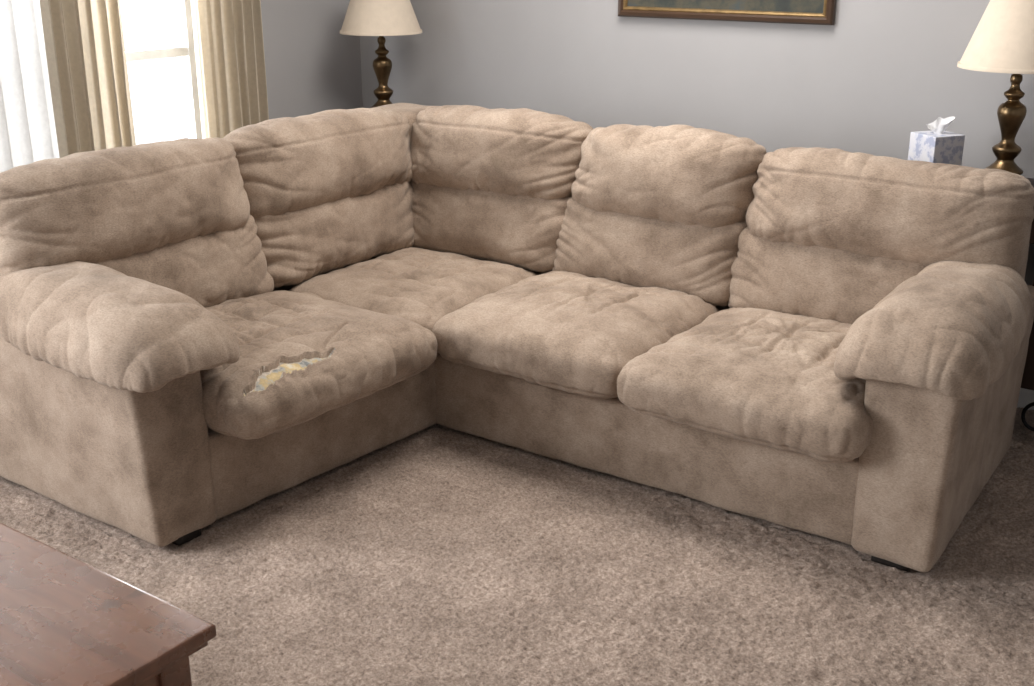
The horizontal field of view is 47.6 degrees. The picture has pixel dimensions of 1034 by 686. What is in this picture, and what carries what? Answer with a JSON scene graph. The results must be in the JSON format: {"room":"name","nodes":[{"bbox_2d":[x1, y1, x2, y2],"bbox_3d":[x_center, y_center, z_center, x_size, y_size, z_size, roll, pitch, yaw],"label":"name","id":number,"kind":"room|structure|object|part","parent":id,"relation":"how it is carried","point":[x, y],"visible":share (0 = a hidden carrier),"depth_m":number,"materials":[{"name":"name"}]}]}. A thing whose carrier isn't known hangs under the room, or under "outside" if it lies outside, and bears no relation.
{"room":"living room","nodes":[
{"label":"living room","id":0,"kind":"room"},
{"bbox_2d":[40,0,135,157],"bbox_3d":[-1.530,-1.027,4.196,0.085,2.250,0.321,15,24,37],"label":"drape","id":1,"kind":"object","parent":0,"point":[84,39],"depth_m":4.20,"materials":[{"name":"beige fabric"}]},
{"bbox_2d":[191,0,268,138],"bbox_3d":[-1.155,-1.197,4.689,0.093,2.250,0.324,13,23,33],"label":"drape","id":2,"kind":"object","parent":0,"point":[229,43],"depth_m":4.70,"materials":[{"name":"beige fabric"}]},
{"bbox_2d":[261,0,362,118],"bbox_3d":[-2.297,-0.848,3.430,0.100,2.530,5.250,13,23,33],"label":"wall","id":3,"kind":"structure","parent":0,"point":[311,67],"depth_m":5.22,"materials":[{"name":"grey paint"}]},
{"bbox_2d":[0,0,268,172],"bbox_3d":[-1.744,-0.956,3.937,0.136,2.284,2.630,13,23,33],"label":"window curtains","id":4,"kind":"object","parent":3,"relation":"hanging from","point":[64,82],"visible":0.38,"depth_m":4.21,"materials":[{"name":"beige fabric"}]},
{"bbox_2d":[125,0,201,138],"bbox_3d":[-1.842,-1.202,3.952,0.092,1.500,1.970,13,23,33],"label":"window","id":5,"kind":"structure","parent":3,"relation":"in","point":[186,50],"depth_m":4.73,"materials":[{"name":"white paint"}]},
{"bbox_2d":[0,407,1033,685],"bbox_3d":[-0.127,0.832,2.371,5.436,0.020,5.456,13,23,33],"label":"floor","id":6,"kind":"structure","parent":0,"point":[436,555],"depth_m":3.00,"materials":[{"name":"carpet"}]},
{"bbox_2d":[0,523,215,685],"bbox_3d":[-1.235,0.667,2.133,1.265,0.450,0.725,13,23,33],"label":"coffee table","id":7,"kind":"object","parent":6,"relation":"on","point":[65,620],"visible":1,"depth_m":1.99,"materials":[{"name":"brown wood"}]},
{"bbox_3d":[-1.235,0.484,2.071,1.241,0.016,0.701,13,23,33],"label":"moulding","id":8,"kind":"part","parent":7,"relation":"part of","materials":[{"name":"brown wood"}]},
{"bbox_3d":[-0.600,0.714,2.057,0.060,0.411,0.060,13,23,33],"label":"leg","id":9,"kind":"part","parent":7,"relation":"part of","materials":[{"name":"brown wood"}]},
{"bbox_2d":[0,103,1033,572],"bbox_3d":[-0.019,-0.063,3.458,2.621,0.977,2.084,13,23,33],"label":"sectional sofa","id":10,"kind":"object","parent":6,"relation":"on","point":[832,343],"visible":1,"depth_m":3.44,"materials":[{"name":"fabric"}]},
{"bbox_3d":[-1.240,0.189,3.339,0.858,0.558,0.241,13,23,33],"label":"arm","id":11,"kind":"part","parent":10,"relation":"part of"},
{"bbox_2d":[200,290,436,439],"bbox_3d":[-0.770,0.035,3.586,0.788,0.255,0.819,13,23,33],"label":"seat cushion","id":12,"kind":"object","parent":10,"relation":"on","point":[305,356],"depth_m":3.39,"materials":[{"name":"fabric"}]},
{"bbox_3d":[-1.023,-0.234,4.108,0.207,0.857,1.795,13,23,33],"label":"frame","id":13,"kind":"part","parent":10,"relation":"part of","materials":[{"name":"beige fabric"}]},
{"bbox_3d":[-0.445,-0.501,4.783,0.305,0.921,0.304,13,23,33],"label":"frame corner","id":14,"kind":"part","parent":10,"relation":"part of","materials":[{"name":"beige fabric"}]},
{"bbox_2d":[289,247,536,330],"bbox_3d":[-0.358,-0.175,4.192,0.676,0.219,0.735,13,23,33],"label":"seat cushion","id":15,"kind":"object","parent":10,"relation":"on","point":[420,285],"depth_m":4.07,"materials":[{"name":"beige fabric"}]},
{"bbox_2d":[432,271,718,398],"bbox_3d":[0.206,-0.055,3.813,0.730,0.243,0.747,13,23,33],"label":"seat cushion","id":16,"kind":"object","parent":10,"relation":"on","point":[557,334],"depth_m":3.62,"materials":[{"name":"beige fabric"}]},
{"bbox_2d":[617,307,872,461],"bbox_3d":[0.773,0.087,3.416,0.730,0.244,0.771,13,23,33],"label":"seat cushion","id":17,"kind":"object","parent":10,"relation":"on","point":[760,379],"depth_m":3.20,"materials":[{"name":"beige fabric"}]},
{"bbox_3d":[0.561,-0.256,4.173,2.304,0.856,0.206,13,23,33],"label":"frame","id":18,"kind":"part","parent":10,"relation":"part of","materials":[{"name":"beige fabric"}]},
{"bbox_3d":[1.237,0.192,3.332,0.245,0.556,0.952,13,23,33],"label":"arm","id":19,"kind":"part","parent":10,"relation":"part of"},
{"bbox_2d":[1021,178,1033,430],"bbox_3d":[1.526,-0.135,3.916,0.760,0.805,0.340,13,23,33],"label":"console table","id":20,"kind":"object","parent":6,"relation":"on","point":[1027,382],"visible":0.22,"depth_m":3.73,"materials":[{"name":"brown wood"}]},
{"bbox_2d":[908,117,964,165],"bbox_3d":[1.363,-0.635,3.815,0.120,0.206,0.120,-8,20,-21],"label":"tissue box","id":21,"kind":"object","parent":20,"relation":"on","point":[936,145],"visible":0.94,"depth_m":3.78,"materials":[{"name":"cardboard"}]},
{"bbox_2d":[957,0,1033,174],"bbox_3d":[1.556,-0.809,3.661,0.356,0.639,0.356,-16,24,-38],"label":"table lamp","id":22,"kind":"object","parent":20,"relation":"on","point":[1002,41],"visible":0.89,"depth_m":3.55,"materials":[{"name":"beige fabric"}]},
{"bbox_3d":[1.556,-0.860,3.643,0.356,0.012,0.356,13,23,33],"label":"shade trim","id":23,"kind":"part","parent":22,"relation":"part of","materials":[{"name":"fabric"}]},
{"bbox_3d":[1.556,-0.963,3.608,0.352,0.225,0.352,13,23,33],"label":"lamp shade","id":24,"kind":"part","parent":22,"relation":"part of","materials":[{"name":"fabric"}]},
{"bbox_3d":[1.751,-0.159,3.740,0.150,0.585,0.295,13,23,33],"label":"panel","id":25,"kind":"part","parent":20,"relation":"part of","materials":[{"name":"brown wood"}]},
{"bbox_3d":[1.466,-0.447,3.856,0.550,0.115,0.295,13,23,33],"label":"drawer","id":26,"kind":"part","parent":20,"relation":"part of","materials":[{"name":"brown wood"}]},
{"bbox_3d":[-0.596,-0.621,5.336,0.440,0.800,0.400,13,23,33],"label":"end table","id":27,"kind":"object","parent":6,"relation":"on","visible":0},
{"bbox_2d":[340,0,421,107],"bbox_3d":[-0.588,-1.299,5.097,0.356,0.639,0.356,7,20,20],"label":"table lamp","id":28,"kind":"object","parent":27,"relation":"on","point":[381,18],"visible":0.83,"depth_m":4.95,"materials":[{"name":"beige fabric"}]},
{"bbox_3d":[-0.588,-1.452,5.044,0.352,0.225,0.352,13,23,33],"label":"lamp shade","id":29,"kind":"part","parent":28,"relation":"part of","materials":[{"name":"fabric"}]},
{"bbox_3d":[-0.588,-1.349,5.080,0.356,0.012,0.356,13,23,33],"label":"shade trim","id":30,"kind":"part","parent":28,"relation":"part of","materials":[{"name":"fabric"}]},
{"bbox_2d":[360,0,1033,285],"bbox_3d":[1.426,-1.053,4.025,5.430,2.530,0.100,13,23,33],"label":"wall","id":31,"kind":"structure","parent":0,"point":[885,70],"depth_m":4.45,"materials":[{"name":"grey paint"}]},
{"bbox_2d":[618,0,835,24],"bbox_3d":[0.758,-1.508,4.286,0.880,0.638,0.032,13,23,33],"label":"framed painting","id":32,"kind":"object","parent":31,"relation":"attached to","point":[815,12],"visible":1,"depth_m":4.33,"materials":[{"name":"brown wood"}]},
{"bbox_2d":[1017,388,1033,409],"bbox_3d":[1.393,0.087,4.369,5.230,0.110,0.015,13,23,33],"label":"baseboard","id":33,"kind":"structure","parent":31,"relation":"attached to","point":[1026,396],"depth_m":4.10,"materials":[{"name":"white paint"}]}
]}

